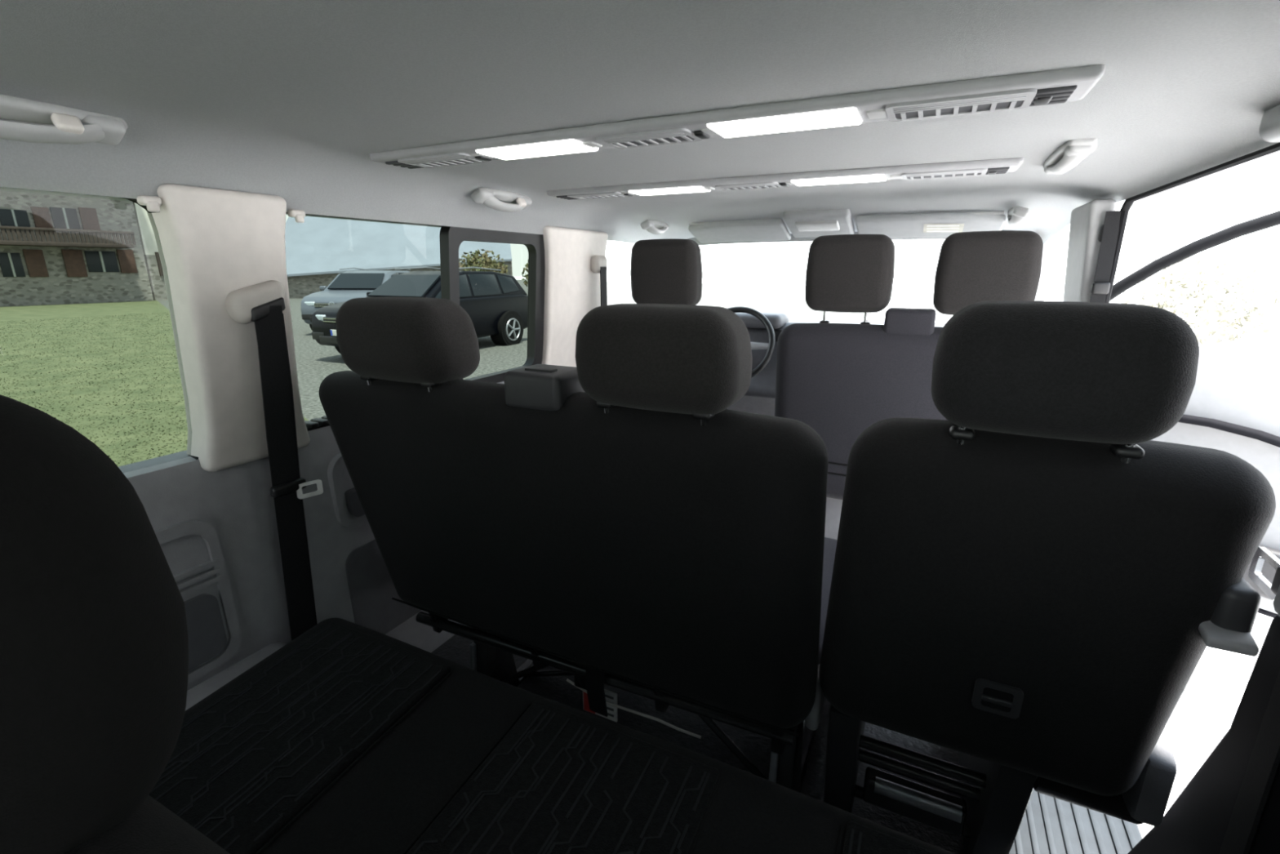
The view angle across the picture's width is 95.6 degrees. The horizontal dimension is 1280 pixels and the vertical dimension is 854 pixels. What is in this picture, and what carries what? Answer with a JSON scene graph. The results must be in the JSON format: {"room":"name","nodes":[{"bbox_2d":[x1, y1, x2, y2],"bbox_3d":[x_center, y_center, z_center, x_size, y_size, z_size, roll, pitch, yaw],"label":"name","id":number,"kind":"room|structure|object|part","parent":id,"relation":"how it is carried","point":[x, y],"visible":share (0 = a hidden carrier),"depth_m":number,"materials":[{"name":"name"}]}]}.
{"room":"vehicle interior","nodes":[
{"label":"vehicle interior","id":0,"kind":"room"},
{"bbox_2d":[123,381,504,690],"bbox_3d":[-0.910,0.424,1.330,0.132,0.785,3.300,7,17,25],"label":"wall","id":1,"kind":"structure","parent":0,"point":[216,532],"depth_m":1.30,"materials":[{"name":"plastic"}]},
{"bbox_2d":[0,186,198,472],"bbox_3d":[-1.149,-0.050,0.691,0.083,0.565,1.125,7,17,25],"label":"window","id":2,"kind":"structure","parent":1,"relation":"in","point":[89,340],"depth_m":1.03,"materials":[{"name":"glass"}]},
{"bbox_2d":[151,183,310,471],"bbox_3d":[-0.859,-0.201,1.235,0.138,0.560,0.231,7,17,25],"label":"pillar","id":3,"kind":"structure","parent":1,"relation":"attached to","point":[215,243],"depth_m":1.17,"materials":[{"name":"plastic"}]},
{"bbox_2d":[137,195,161,212],"bbox_3d":[-0.875,-0.398,1.037,0.024,0.027,0.032,7,17,25],"label":"hook","id":4,"kind":"object","parent":3,"relation":"attached to","point":[153,203],"visible":1,"depth_m":1.03,"materials":[{"name":"plastic"}]},
{"bbox_2d":[225,280,323,640],"bbox_3d":[-0.785,0.102,1.292,0.079,0.829,0.119,7,17,25],"label":"belt","id":5,"kind":"object","parent":3,"relation":"hanging from","point":[263,304],"visible":0.99,"depth_m":1.26,"materials":[{"name":"fabric"}]},
{"bbox_3d":[-0.747,0.141,1.312,0.004,0.035,0.053,14,20,41],"label":"tongue plate","id":6,"kind":"part","parent":5,"relation":"part of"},
{"bbox_2d":[287,208,305,222],"bbox_3d":[-0.754,-0.463,1.275,0.024,0.027,0.032,7,17,25],"label":"hook","id":7,"kind":"object","parent":3,"relation":"attached to","point":[299,215],"visible":1,"depth_m":1.27,"materials":[{"name":"plastic"}]},
{"bbox_2d":[185,642,287,710],"bbox_3d":[-1.116,0.841,0.682,0.210,0.320,1.600,7,17,25],"label":"trim","id":8,"kind":"structure","parent":1,"relation":"attached to","point":[198,692],"depth_m":1.23,"materials":[{"name":"grey plastic"}]},
{"bbox_2d":[305,416,329,428],"bbox_3d":[-0.801,-0.017,1.478,0.050,0.013,0.110,7,17,25],"label":"air vent","id":9,"kind":"object","parent":1,"relation":"in","point":[315,423],"depth_m":1.45,"materials":[{"name":"black plastic"}]},
{"bbox_2d":[284,212,545,431],"bbox_3d":[-0.602,-0.343,1.750,0.093,0.555,1.060,7,17,25],"label":"window","id":10,"kind":"structure","parent":1,"relation":"in","point":[497,277],"depth_m":1.65,"materials":[{"name":"glass"}]},
{"bbox_3d":[-0.719,-0.293,1.563,0.042,0.525,0.590,7,17,25],"label":"pane","id":11,"kind":"part","parent":10,"relation":"part of","materials":[{"name":"clear glass"}]},
{"bbox_3d":[-0.481,-0.408,1.968,0.076,0.515,0.485,7,17,25],"label":"sliding frame","id":12,"kind":"part","parent":10,"relation":"part of","materials":[{"name":"black plastic"}]},
{"bbox_3d":[-0.496,-0.403,1.968,0.038,0.475,0.440,7,17,25],"label":"pane","id":13,"kind":"part","parent":10,"relation":"part of","materials":[{"name":"clear glass"}]},
{"bbox_2d":[542,226,608,367],"bbox_3d":[-0.288,-0.505,2.354,0.138,0.560,0.438,7,17,25],"label":"pillar","id":14,"kind":"structure","parent":1,"relation":"attached to","point":[571,290],"depth_m":2.25,"materials":[{"name":"plastic"}]},
{"bbox_2d":[591,255,607,306],"bbox_3d":[-0.169,-0.120,2.532,0.043,1.206,0.099,7,17,25],"label":"belt","id":15,"kind":"object","parent":14,"relation":"attached to","point":[598,263],"visible":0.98,"depth_m":2.38,"materials":[{"name":"fabric"}]},
{"bbox_3d":[0.056,-0.319,3.118,0.150,1.280,1.100,7,17,25],"label":"door","id":16,"kind":"structure","parent":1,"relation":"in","visible":0},
{"bbox_3d":[1.022,-0.741,2.985,1.760,0.405,0.680,7,17,25],"label":"window","id":17,"kind":"structure","parent":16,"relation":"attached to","visible":0},
{"bbox_2d":[1034,234,1056,301],"bbox_3d":[1.758,-0.656,2.565,0.083,0.466,0.734,10,18,33],"label":"window","id":18,"kind":"structure","parent":17,"relation":"attached to","point":[1048,246],"depth_m":2.47,"materials":[{"name":"glass"}]},
{"bbox_2d":[0,0,1279,244],"bbox_3d":[0.023,-0.422,0.942,1.700,0.156,3.850,7,17,25],"label":"ceiling","id":19,"kind":"structure","parent":0,"point":[291,100],"depth_m":0.80,"materials":[{"name":"fabric"}]},
{"bbox_2d":[0,94,127,145],"bbox_3d":[-0.883,-0.423,0.786,0.066,0.058,0.313,7,17,26],"label":"handle","id":20,"kind":"object","parent":19,"relation":"attached to","point":[24,120],"visible":1,"depth_m":0.83,"materials":[{"name":"plastic"}]},
{"bbox_2d":[471,187,531,212],"bbox_3d":[-0.409,-0.676,1.740,0.066,0.058,0.236,8,17,26],"label":"handle","id":21,"kind":"object","parent":19,"relation":"attached to","point":[496,199],"visible":1,"depth_m":1.71,"materials":[{"name":"plastic"}]},
{"bbox_3d":[-0.415,-0.687,1.740,0.056,0.020,0.230,-25,2,30],"label":"plate","id":22,"kind":"part","parent":21,"relation":"part of","materials":[{"name":"plastic"}]},
{"bbox_2d":[640,219,669,235],"bbox_3d":[0.068,-0.896,2.609,0.062,0.058,0.223,8,17,26],"label":"handle","id":23,"kind":"object","parent":19,"relation":"attached to","point":[655,227],"visible":1,"depth_m":2.56,"materials":[{"name":"plastic"}]},
{"bbox_3d":[0.065,-0.907,2.608,0.056,0.020,0.212,-21,3,30],"label":"plate","id":24,"kind":"part","parent":23,"relation":"part of","materials":[{"name":"plastic"}]},
{"bbox_2d":[369,64,1105,168],"bbox_3d":[0.015,-0.510,1.009,1.260,0.027,0.116,7,17,25],"label":"ceiling light panel","id":25,"kind":"object","parent":19,"relation":"attached to","point":[1022,91],"visible":1,"depth_m":0.88,"materials":[{"name":"plastic"}]},
{"bbox_2d":[385,160,423,168],"bbox_3d":[-0.510,-0.571,1.260,0.044,0.008,0.072,7,17,25],"label":"grille","id":26,"kind":"object","parent":25,"relation":"attached to","point":[397,163],"depth_m":1.25,"materials":[{"name":"grey plastic"}]},
{"bbox_2d":[397,152,488,168],"bbox_3d":[-0.411,-0.557,1.213,0.180,0.006,0.090,7,17,25],"label":"vent","id":27,"kind":"object","parent":25,"relation":"attached to","point":[420,160],"depth_m":1.19,"materials":[{"name":"plastic"}]},
{"bbox_2d":[475,155,492,161],"bbox_3d":[-0.317,-0.546,1.174,0.018,0.010,0.036,7,17,25],"label":"switch","id":28,"kind":"object","parent":25,"relation":"attached to","point":[485,158],"depth_m":1.17,"materials":[{"name":"black plastic"}]},
{"bbox_2d":[595,128,702,148],"bbox_3d":[0.015,-0.502,1.011,0.170,0.006,0.090,7,17,25],"label":"vent","id":29,"kind":"object","parent":25,"relation":"attached to","point":[616,138],"depth_m":0.99,"materials":[{"name":"plastic"}]},
{"bbox_2d":[693,130,710,139],"bbox_3d":[0.104,-0.491,0.974,0.018,0.010,0.036,7,17,25],"label":"switch","id":30,"kind":"object","parent":25,"relation":"attached to","point":[698,135],"depth_m":0.96,"materials":[{"name":"black plastic"}]},
{"bbox_2d":[884,88,1037,121],"bbox_3d":[0.442,-0.447,0.808,0.180,0.006,0.090,7,17,25],"label":"vent","id":31,"kind":"object","parent":25,"relation":"attached to","point":[953,102],"depth_m":0.79,"materials":[{"name":"plastic"}]},
{"bbox_2d":[1033,96,1053,105],"bbox_3d":[0.535,-0.436,0.769,0.018,0.010,0.036,7,17,25],"label":"switch","id":32,"kind":"object","parent":25,"relation":"attached to","point":[1037,100],"depth_m":0.77,"materials":[{"name":"black plastic"}]},
{"bbox_2d":[1029,84,1077,106],"bbox_3d":[0.540,-0.435,0.761,0.044,0.008,0.072,7,17,25],"label":"grille","id":33,"kind":"object","parent":25,"relation":"attached to","point":[1055,94],"depth_m":0.75,"materials":[{"name":"grey plastic"}]},
{"bbox_2d":[688,217,791,243],"bbox_3d":[0.450,-0.888,2.636,0.435,0.087,0.200,7,17,25],"label":"sun visor","id":34,"kind":"object","parent":19,"relation":"attached to","point":[757,229],"visible":1,"depth_m":2.60,"materials":[{"name":"plastic"}]},
{"bbox_3d":[0.410,-0.900,2.549,0.415,0.012,0.012,7,17,25],"label":"pivot rod","id":35,"kind":"part","parent":34,"relation":"part of","materials":[{"name":"plastic"}]},
{"bbox_2d":[546,157,1023,199],"bbox_3d":[0.298,-0.666,1.584,1.260,0.027,0.116,7,17,25],"label":"ceiling light panel","id":36,"kind":"object","parent":19,"relation":"attached to","point":[991,166],"visible":1,"depth_m":1.49,"materials":[{"name":"plastic"}]},
{"bbox_2d":[556,195,577,199],"bbox_3d":[-0.227,-0.727,1.835,0.044,0.008,0.072,7,17,25],"label":"grille","id":37,"kind":"object","parent":36,"relation":"attached to","point":[566,197],"depth_m":1.81,"materials":[{"name":"grey plastic"}]},
{"bbox_2d":[567,191,628,199],"bbox_3d":[-0.129,-0.714,1.789,0.180,0.006,0.090,7,17,25],"label":"vent","id":38,"kind":"object","parent":36,"relation":"attached to","point":[572,195],"depth_m":1.77,"materials":[{"name":"plastic"}]},
{"bbox_2d":[623,193,633,196],"bbox_3d":[-0.035,-0.702,1.750,0.018,0.010,0.036,7,17,25],"label":"switch","id":39,"kind":"object","parent":36,"relation":"attached to","point":[624,194],"depth_m":1.74,"materials":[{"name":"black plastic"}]},
{"bbox_2d":[621,186,715,195],"bbox_3d":[0.077,-0.688,1.687,0.283,0.012,0.092,7,17,25],"label":"lamp","id":40,"kind":"object","parent":36,"relation":"on","point":[625,190],"depth_m":1.67,"materials":[{"name":"plastic"}]},
{"bbox_2d":[715,182,782,191],"bbox_3d":[0.298,-0.659,1.586,0.170,0.006,0.090,7,17,25],"label":"vent","id":41,"kind":"object","parent":36,"relation":"attached to","point":[726,186],"depth_m":1.57,"materials":[{"name":"plastic"}]},
{"bbox_2d":[780,182,789,186],"bbox_3d":[0.387,-0.648,1.550,0.018,0.010,0.036,7,17,25],"label":"switch","id":42,"kind":"object","parent":36,"relation":"attached to","point":[782,184],"depth_m":1.54,"materials":[{"name":"black plastic"}]},
{"bbox_2d":[785,173,902,186],"bbox_3d":[0.515,-0.632,1.478,0.283,0.012,0.092,7,17,25],"label":"lamp","id":43,"kind":"object","parent":36,"relation":"on","point":[799,180],"depth_m":1.46,"materials":[{"name":"plastic"}]},
{"bbox_2d":[901,168,987,179],"bbox_3d":[0.724,-0.604,1.384,0.180,0.006,0.090,7,17,25],"label":"vent","id":44,"kind":"object","parent":36,"relation":"attached to","point":[906,173],"depth_m":1.36,"materials":[{"name":"plastic"}]},
{"bbox_2d":[987,171,996,174],"bbox_3d":[0.818,-0.592,1.345,0.018,0.010,0.036,7,17,25],"label":"switch","id":45,"kind":"object","parent":36,"relation":"attached to","point":[988,172],"depth_m":1.34,"materials":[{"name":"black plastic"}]},
{"bbox_2d":[985,167,1009,174],"bbox_3d":[0.823,-0.592,1.337,0.044,0.008,0.072,7,17,25],"label":"grille","id":46,"kind":"object","parent":36,"relation":"attached to","point":[988,171],"depth_m":1.32,"materials":[{"name":"grey plastic"}]},
{"bbox_2d":[782,208,854,237],"bbox_3d":[0.763,-0.836,2.459,0.260,0.156,0.286,7,17,25],"label":"rearview mirror","id":47,"kind":"object","parent":19,"relation":"attached to","point":[818,223],"visible":0.92,"depth_m":2.37,"materials":[{"name":"plastic"}]},
{"bbox_2d":[795,220,839,231],"bbox_3d":[0.735,-0.835,2.401,0.170,0.041,0.090,7,17,25],"label":"lamp","id":48,"kind":"object","parent":47,"relation":"attached to","point":[800,225],"depth_m":2.38,"materials":[{"name":"plastic"}]},
{"bbox_2d":[688,229,1015,245],"bbox_3d":[0.868,-0.854,2.628,1.600,0.061,0.060,7,17,25],"label":"trim","id":49,"kind":"structure","parent":19,"relation":"attached to","point":[793,238],"depth_m":2.67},
{"bbox_2d":[854,210,1005,238],"bbox_3d":[1.141,-0.799,2.308,0.525,0.087,0.200,7,17,25],"label":"sun visor","id":50,"kind":"object","parent":19,"relation":"attached to","point":[932,224],"visible":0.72,"depth_m":2.26,"materials":[{"name":"plastic"}]},
{"bbox_3d":[1.101,-0.811,2.221,0.505,0.012,0.012,7,17,25],"label":"pivot rod","id":51,"kind":"part","parent":50,"relation":"part of","materials":[{"name":"plastic"}]},
{"bbox_2d":[1007,205,1029,225],"bbox_3d":[1.345,-0.750,2.067,0.055,0.060,0.223,7,17,25],"label":"handle","id":52,"kind":"object","parent":19,"relation":"attached to","point":[1017,214],"visible":1,"depth_m":2.00,"materials":[{"name":"plastic"}]},
{"bbox_3d":[1.345,-0.764,2.063,0.056,0.020,0.212,25,23,19],"label":"plate","id":53,"kind":"part","parent":52,"relation":"part of","materials":[{"name":"plastic"}]},
{"bbox_2d":[1043,137,1097,173],"bbox_3d":[0.897,-0.565,1.220,0.057,0.042,0.313,8,17,26],"label":"handle","id":54,"kind":"object","parent":19,"relation":"attached to","point":[1069,154],"visible":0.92,"depth_m":1.14,"materials":[{"name":"plastic"}]},
{"bbox_2d":[1258,104,1279,142],"bbox_3d":[0.823,-0.383,0.666,0.060,0.052,0.320,7,17,25],"label":"handle","id":55,"kind":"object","parent":19,"relation":"attached to","point":[1269,127],"depth_m":0.78,"materials":[{"name":"grey plastic"}]},
{"bbox_2d":[431,625,963,853],"bbox_3d":[0.014,0.800,1.538,1.620,0.050,4.300,7,17,25],"label":"floor","id":56,"kind":"structure","parent":0,"point":[456,649],"depth_m":1.39,"materials":[{"name":"rubber"}]},
{"bbox_2d":[0,394,955,853],"bbox_3d":[-0.220,0.451,0.622,1.350,1.104,0.730,7,17,25],"label":"bench","id":57,"kind":"object","parent":56,"relation":"on","point":[348,737],"visible":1,"depth_m":0.76,"materials":[{"name":"fabric"}]},
{"bbox_3d":[-0.313,0.442,0.400,1.320,0.517,0.243,7,17,25],"label":"backrest","id":58,"kind":"part","parent":57,"relation":"part of","materials":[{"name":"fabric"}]},
{"bbox_2d":[182,617,955,853],"bbox_3d":[-0.177,0.623,0.758,1.350,0.202,0.536,7,17,25],"label":"cushion","id":59,"kind":"object","parent":57,"relation":"on","point":[348,737],"depth_m":0.84,"materials":[{"name":"fabric"}]},
{"bbox_2d":[319,296,836,792],"bbox_3d":[-0.101,0.226,1.471,1.179,1.093,0.728,7,17,25],"label":"seat","id":60,"kind":"object","parent":56,"relation":"on","point":[658,557],"visible":0.95,"depth_m":1.09,"materials":[{"name":"fabric"}]},
{"bbox_3d":[-0.595,-0.111,1.269,0.012,0.038,0.017,7,17,25],"label":"post","id":61,"kind":"part","parent":60,"relation":"part of","materials":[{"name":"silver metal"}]},
{"bbox_3d":[-0.433,-0.090,1.192,0.012,0.038,0.017,7,17,25],"label":"post","id":62,"kind":"part","parent":60,"relation":"part of","materials":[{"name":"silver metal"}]},
{"bbox_3d":[-0.427,0.639,1.520,0.014,0.170,0.045,7,17,25],"label":"leg plate","id":63,"kind":"part","parent":60,"relation":"part of","materials":[{"name":"grey metal"}]},
{"bbox_3d":[-0.296,0.574,1.739,0.044,0.280,0.560,7,17,25],"label":"leg","id":64,"kind":"part","parent":60,"relation":"part of","materials":[{"name":"black paint"}]},
{"bbox_2d":[503,364,585,411],"bbox_3d":[-0.179,-0.076,1.119,0.128,0.072,0.116,7,17,25],"label":"outlet","id":65,"kind":"object","parent":60,"relation":"attached to","point":[537,387],"depth_m":1.07,"materials":[{"name":"plastic"}]},
{"bbox_3d":[-0.121,0.582,1.346,0.070,0.060,0.016,7,17,25],"label":"latch plate","id":66,"kind":"part","parent":60,"relation":"part of","materials":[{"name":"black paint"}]},
{"bbox_3d":[-0.125,0.672,1.435,0.032,0.074,0.002,7,17,25],"label":"red panel","id":67,"kind":"part","parent":60,"relation":"part of","materials":[{"name":"red plastic"}]},
{"bbox_3d":[-0.059,-0.042,1.015,0.012,0.038,0.017,7,17,25],"label":"post","id":68,"kind":"part","parent":60,"relation":"part of","materials":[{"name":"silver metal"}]},
{"bbox_3d":[0.045,0.735,1.586,0.700,0.050,0.360,7,17,25],"label":"floor rail","id":69,"kind":"part","parent":60,"relation":"part of","materials":[{"name":"metal"}]},
{"bbox_3d":[0.103,-0.021,0.938,0.012,0.038,0.017,7,17,25],"label":"post","id":70,"kind":"part","parent":60,"relation":"part of","materials":[{"name":"silver metal"}]},
{"bbox_3d":[0.273,0.729,1.188,0.014,0.170,0.045,7,17,25],"label":"leg plate","id":71,"kind":"part","parent":60,"relation":"part of","materials":[{"name":"grey metal"}]},
{"bbox_3d":[0.404,0.664,1.407,0.044,0.280,0.560,7,17,25],"label":"leg","id":72,"kind":"part","parent":60,"relation":"part of","materials":[{"name":"black paint"}]},
{"bbox_2d":[817,537,836,664],"bbox_3d":[-0.013,0.380,1.577,1.060,0.170,0.540,7,17,25],"label":"floor","id":73,"kind":"structure","parent":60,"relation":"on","point":[829,547],"depth_m":1.35,"materials":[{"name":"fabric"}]},
{"bbox_2d":[630,239,746,412],"bbox_3d":[0.209,-0.143,2.514,0.480,1.257,0.636,7,17,25],"label":"seat","id":74,"kind":"object","parent":56,"relation":"on","point":[663,271],"visible":0.28,"depth_m":2.11,"materials":[{"name":"fabric"}]},
{"bbox_2d":[774,231,1043,539],"bbox_3d":[0.951,-0.047,2.161,0.795,1.257,0.636,7,17,25],"label":"bench","id":75,"kind":"object","parent":56,"relation":"on","point":[839,380],"visible":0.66,"depth_m":1.85,"materials":[{"name":"fabric"}]},
{"bbox_3d":[0.624,-0.374,1.956,0.012,0.080,0.017,7,17,25],"label":"post","id":76,"kind":"part","parent":75,"relation":"part of","materials":[{"name":"silver metal"}]},
{"bbox_3d":[0.861,-0.027,1.975,0.795,0.637,0.224,7,17,25],"label":"backrest","id":77,"kind":"part","parent":75,"relation":"part of","materials":[{"name":"fabric"}]},
{"bbox_3d":[0.741,-0.359,1.901,0.012,0.080,0.017,7,17,25],"label":"post","id":78,"kind":"part","parent":75,"relation":"part of","materials":[{"name":"silver metal"}]},
{"bbox_2d":[883,307,936,335],"bbox_3d":[0.856,-0.329,1.842,0.144,0.090,0.100,7,17,25],"label":"outlet","id":79,"kind":"object","parent":75,"relation":"attached to","point":[898,321],"depth_m":1.80,"materials":[{"name":"plastic"}]},
{"bbox_2d":[818,301,1275,853],"bbox_3d":[0.652,0.312,1.120,0.505,1.110,0.712,7,17,25],"label":"seat","id":80,"kind":"object","parent":56,"relation":"on","point":[1028,584],"visible":1,"depth_m":0.78,"materials":[{"name":"fabric"}]},
{"bbox_3d":[0.492,0.637,1.337,0.056,0.370,0.546,7,17,25],"label":"leg","id":81,"kind":"part","parent":80,"relation":"part of","materials":[{"name":"plastic"}]},
{"bbox_3d":[0.440,0.004,0.790,0.012,0.047,0.017,7,17,25],"label":"post","id":82,"kind":"part","parent":80,"relation":"part of","materials":[{"name":"silver metal"}]},
{"bbox_3d":[0.526,0.394,0.856,0.060,0.052,0.032,7,17,25],"label":"release handle","id":83,"kind":"part","parent":80,"relation":"part of","materials":[{"name":"plastic"}]},
{"bbox_3d":[0.734,0.668,1.222,0.056,0.370,0.546,7,17,25],"label":"leg","id":84,"kind":"part","parent":80,"relation":"part of","materials":[{"name":"plastic"}]},
{"bbox_3d":[0.558,0.265,0.908,0.505,0.562,0.233,7,17,25],"label":"backrest","id":85,"kind":"part","parent":80,"relation":"part of","materials":[{"name":"fabric"}]},
{"bbox_3d":[0.729,0.573,0.963,0.140,0.030,0.158,7,17,25],"label":"under plate","id":86,"kind":"part","parent":80,"relation":"part of","materials":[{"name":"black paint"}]},
{"bbox_3d":[0.601,0.025,0.714,0.012,0.047,0.017,7,17,25],"label":"post","id":87,"kind":"part","parent":80,"relation":"part of","materials":[{"name":"silver metal"}]},
{"bbox_3d":[0.713,0.251,0.707,0.048,0.024,0.048,7,17,25],"label":"recliner lever","id":88,"kind":"part","parent":80,"relation":"part of","materials":[{"name":"plastic"}]},
{"bbox_2d":[727,395,775,416],"bbox_3d":[1.109,-0.147,3.327,1.840,0.840,0.090,7,17,25],"label":"wall","id":89,"kind":"structure","parent":0,"point":[764,406],"depth_m":3.49,"materials":[{"name":"grey plastic"}]},
{"bbox_2d":[734,311,945,398],"bbox_3d":[0.987,-0.375,3.010,1.720,0.425,0.520,7,17,25],"label":"dashboard","id":90,"kind":"object","parent":89,"relation":"attached to","point":[762,384],"visible":0.12,"depth_m":2.96,"materials":[{"name":"plastic"}]},
{"bbox_2d":[728,306,775,377],"bbox_3d":[0.472,-0.401,2.809,0.337,0.351,0.329,-7,17,-23],"label":"steering wheel","id":91,"kind":"object","parent":90,"relation":"attached to","point":[770,347],"visible":0.27,"depth_m":2.74,"materials":[{"name":"black plastic"}]},
{"bbox_2d":[734,311,789,328],"bbox_3d":[0.562,-0.557,3.004,0.380,0.070,0.220,7,17,25],"label":"hood","id":92,"kind":"object","parent":90,"relation":"attached to","point":[777,320],"depth_m":2.89,"materials":[{"name":"plastic"}]},
{"bbox_2d":[773,328,782,341],"bbox_3d":[0.728,-0.453,2.889,0.120,0.060,0.030,7,17,25],"label":"air vent","id":93,"kind":"object","parent":90,"relation":"attached to","point":[777,331],"depth_m":2.89,"materials":[{"name":"black plastic"}]},
{"bbox_2d":[1127,614,1279,853],"bbox_3d":[0.436,0.782,0.057,0.105,0.760,2.116,7,17,25],"label":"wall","id":94,"kind":"structure","parent":0,"point":[1197,822],"depth_m":0.73,"materials":[{"name":"black plastic"}]},
{"bbox_2d":[1105,142,1279,302],"bbox_3d":[1.031,0.123,1.191,0.020,1.238,1.195,7,17,25],"label":"trim","id":95,"kind":"structure","parent":94,"relation":"attached to","point":[1128,202],"depth_m":1.25,"materials":[{"name":"rubber"}]},
{"bbox_2d":[1218,546,1279,853],"bbox_3d":[0.744,0.329,0.694,0.019,1.301,0.196,9,17,29],"label":"belt","id":96,"kind":"object","parent":94,"relation":"attached to","point":[1264,762],"visible":0.95,"depth_m":0.67,"materials":[{"name":"black fabric"}]},
{"bbox_3d":[0.772,0.179,0.713,0.006,0.044,0.068,7,17,25],"label":"tongue plate","id":97,"kind":"part","parent":96,"relation":"part of","materials":[{"name":"silver metal"}]},
{"bbox_2d":[1273,585,1279,615],"bbox_3d":[0.382,0.168,-0.219,0.110,0.570,1.879,7,17,25],"label":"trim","id":98,"kind":"structure","parent":94,"relation":"attached to","point":[1277,599],"depth_m":0.67,"materials":[{"name":"grey plastic"}]},
{"bbox_3d":[0.858,0.909,1.138,0.260,0.050,4.300,7,17,25],"label":"floor","id":99,"kind":"structure","parent":0,"visible":0},
{"bbox_2d":[1008,788,1142,853],"bbox_3d":[1.012,0.848,1.447,0.300,0.065,1.100,7,17,25],"label":"step","id":100,"kind":"structure","parent":99,"relation":"attached to","point":[1049,824],"depth_m":1.25,"materials":[{"name":"plastic"}]},
{"bbox_2d":[1110,210,1279,617],"bbox_3d":[2.093,-0.083,2.156,0.136,1.445,1.137,-10,18,-32],"label":"front door","id":101,"kind":"structure","parent":99,"relation":"attached to","point":[1233,407],"depth_m":2.07,"materials":[{"name":"metal"}]},
{"bbox_3d":[2.113,0.159,2.239,0.085,0.920,1.100,-10,18,-32],"label":"panel","id":102,"kind":"part","parent":101,"relation":"part of","materials":[{"name":"grey plastic"}]},
{"bbox_3d":[2.118,0.022,2.068,0.052,0.074,0.400,-10,18,-32],"label":"armrest","id":103,"kind":"part","parent":101,"relation":"part of","materials":[{"name":"plastic"}]},
{"bbox_3d":[1.335,0.292,1.939,0.100,0.720,0.280,7,17,25],"label":"trim","id":104,"kind":"structure","parent":99,"relation":"on","visible":0},
{"bbox_2d":[1062,199,1116,302],"bbox_3d":[1.343,-0.342,1.763,0.108,0.635,0.280,7,17,25],"label":"pillar","id":105,"kind":"structure","parent":104,"relation":"attached to","point":[1086,220],"depth_m":1.64,"materials":[{"name":"grey plastic"}]},
{"bbox_2d":[1089,210,1120,302],"bbox_3d":[1.270,0.050,1.723,0.042,1.300,0.041,7,17,25],"label":"belt","id":106,"kind":"object","parent":105,"relation":"attached to","point":[1108,232],"visible":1,"depth_m":1.57,"materials":[{"name":"fabric"}]},
{"bbox_3d":[0.014,-0.553,0.911,1.900,0.030,3.950,7,17,25],"label":"roof","id":107,"kind":"structure","parent":0,"visible":0},
{"bbox_2d":[1116,150,1279,206],"bbox_3d":[0.711,-0.323,0.300,0.095,0.095,3.400,7,17,25],"label":"trim","id":108,"kind":"structure","parent":107,"relation":"attached to","point":[1276,155],"depth_m":1.19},
{"label":"outside","id":109,"kind":"structure","parent":0,"visible":0},
{"bbox_2d":[606,276,1279,838],"bbox_3d":[17.265,-7.869,35.255,180.000,0.001,160.000,7,17,25],"label":"ground","id":110,"kind":"structure","parent":109,"point":[1206,708],"depth_m":2.47,"materials":[{"name":"white"}]},
{"bbox_2d":[606,281,907,319],"bbox_3d":[-22.424,-13.331,55.337,86.400,0.001,77.700,7,17,25],"label":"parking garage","id":111,"kind":"structure","parent":110,"relation":"on","point":[789,300],"depth_m":34.06,"materials":[{"name":"white"}]},
{"bbox_2d":[1121,250,1279,347],"bbox_3d":[12.698,-2.860,12.944,3.097,2.099,2.616,7,17,25],"label":"bush","id":112,"kind":"object","parent":110,"relation":"on","point":[1212,306],"visible":0.89,"depth_m":12.57,"materials":[{"name":"green plant"}]}
]}

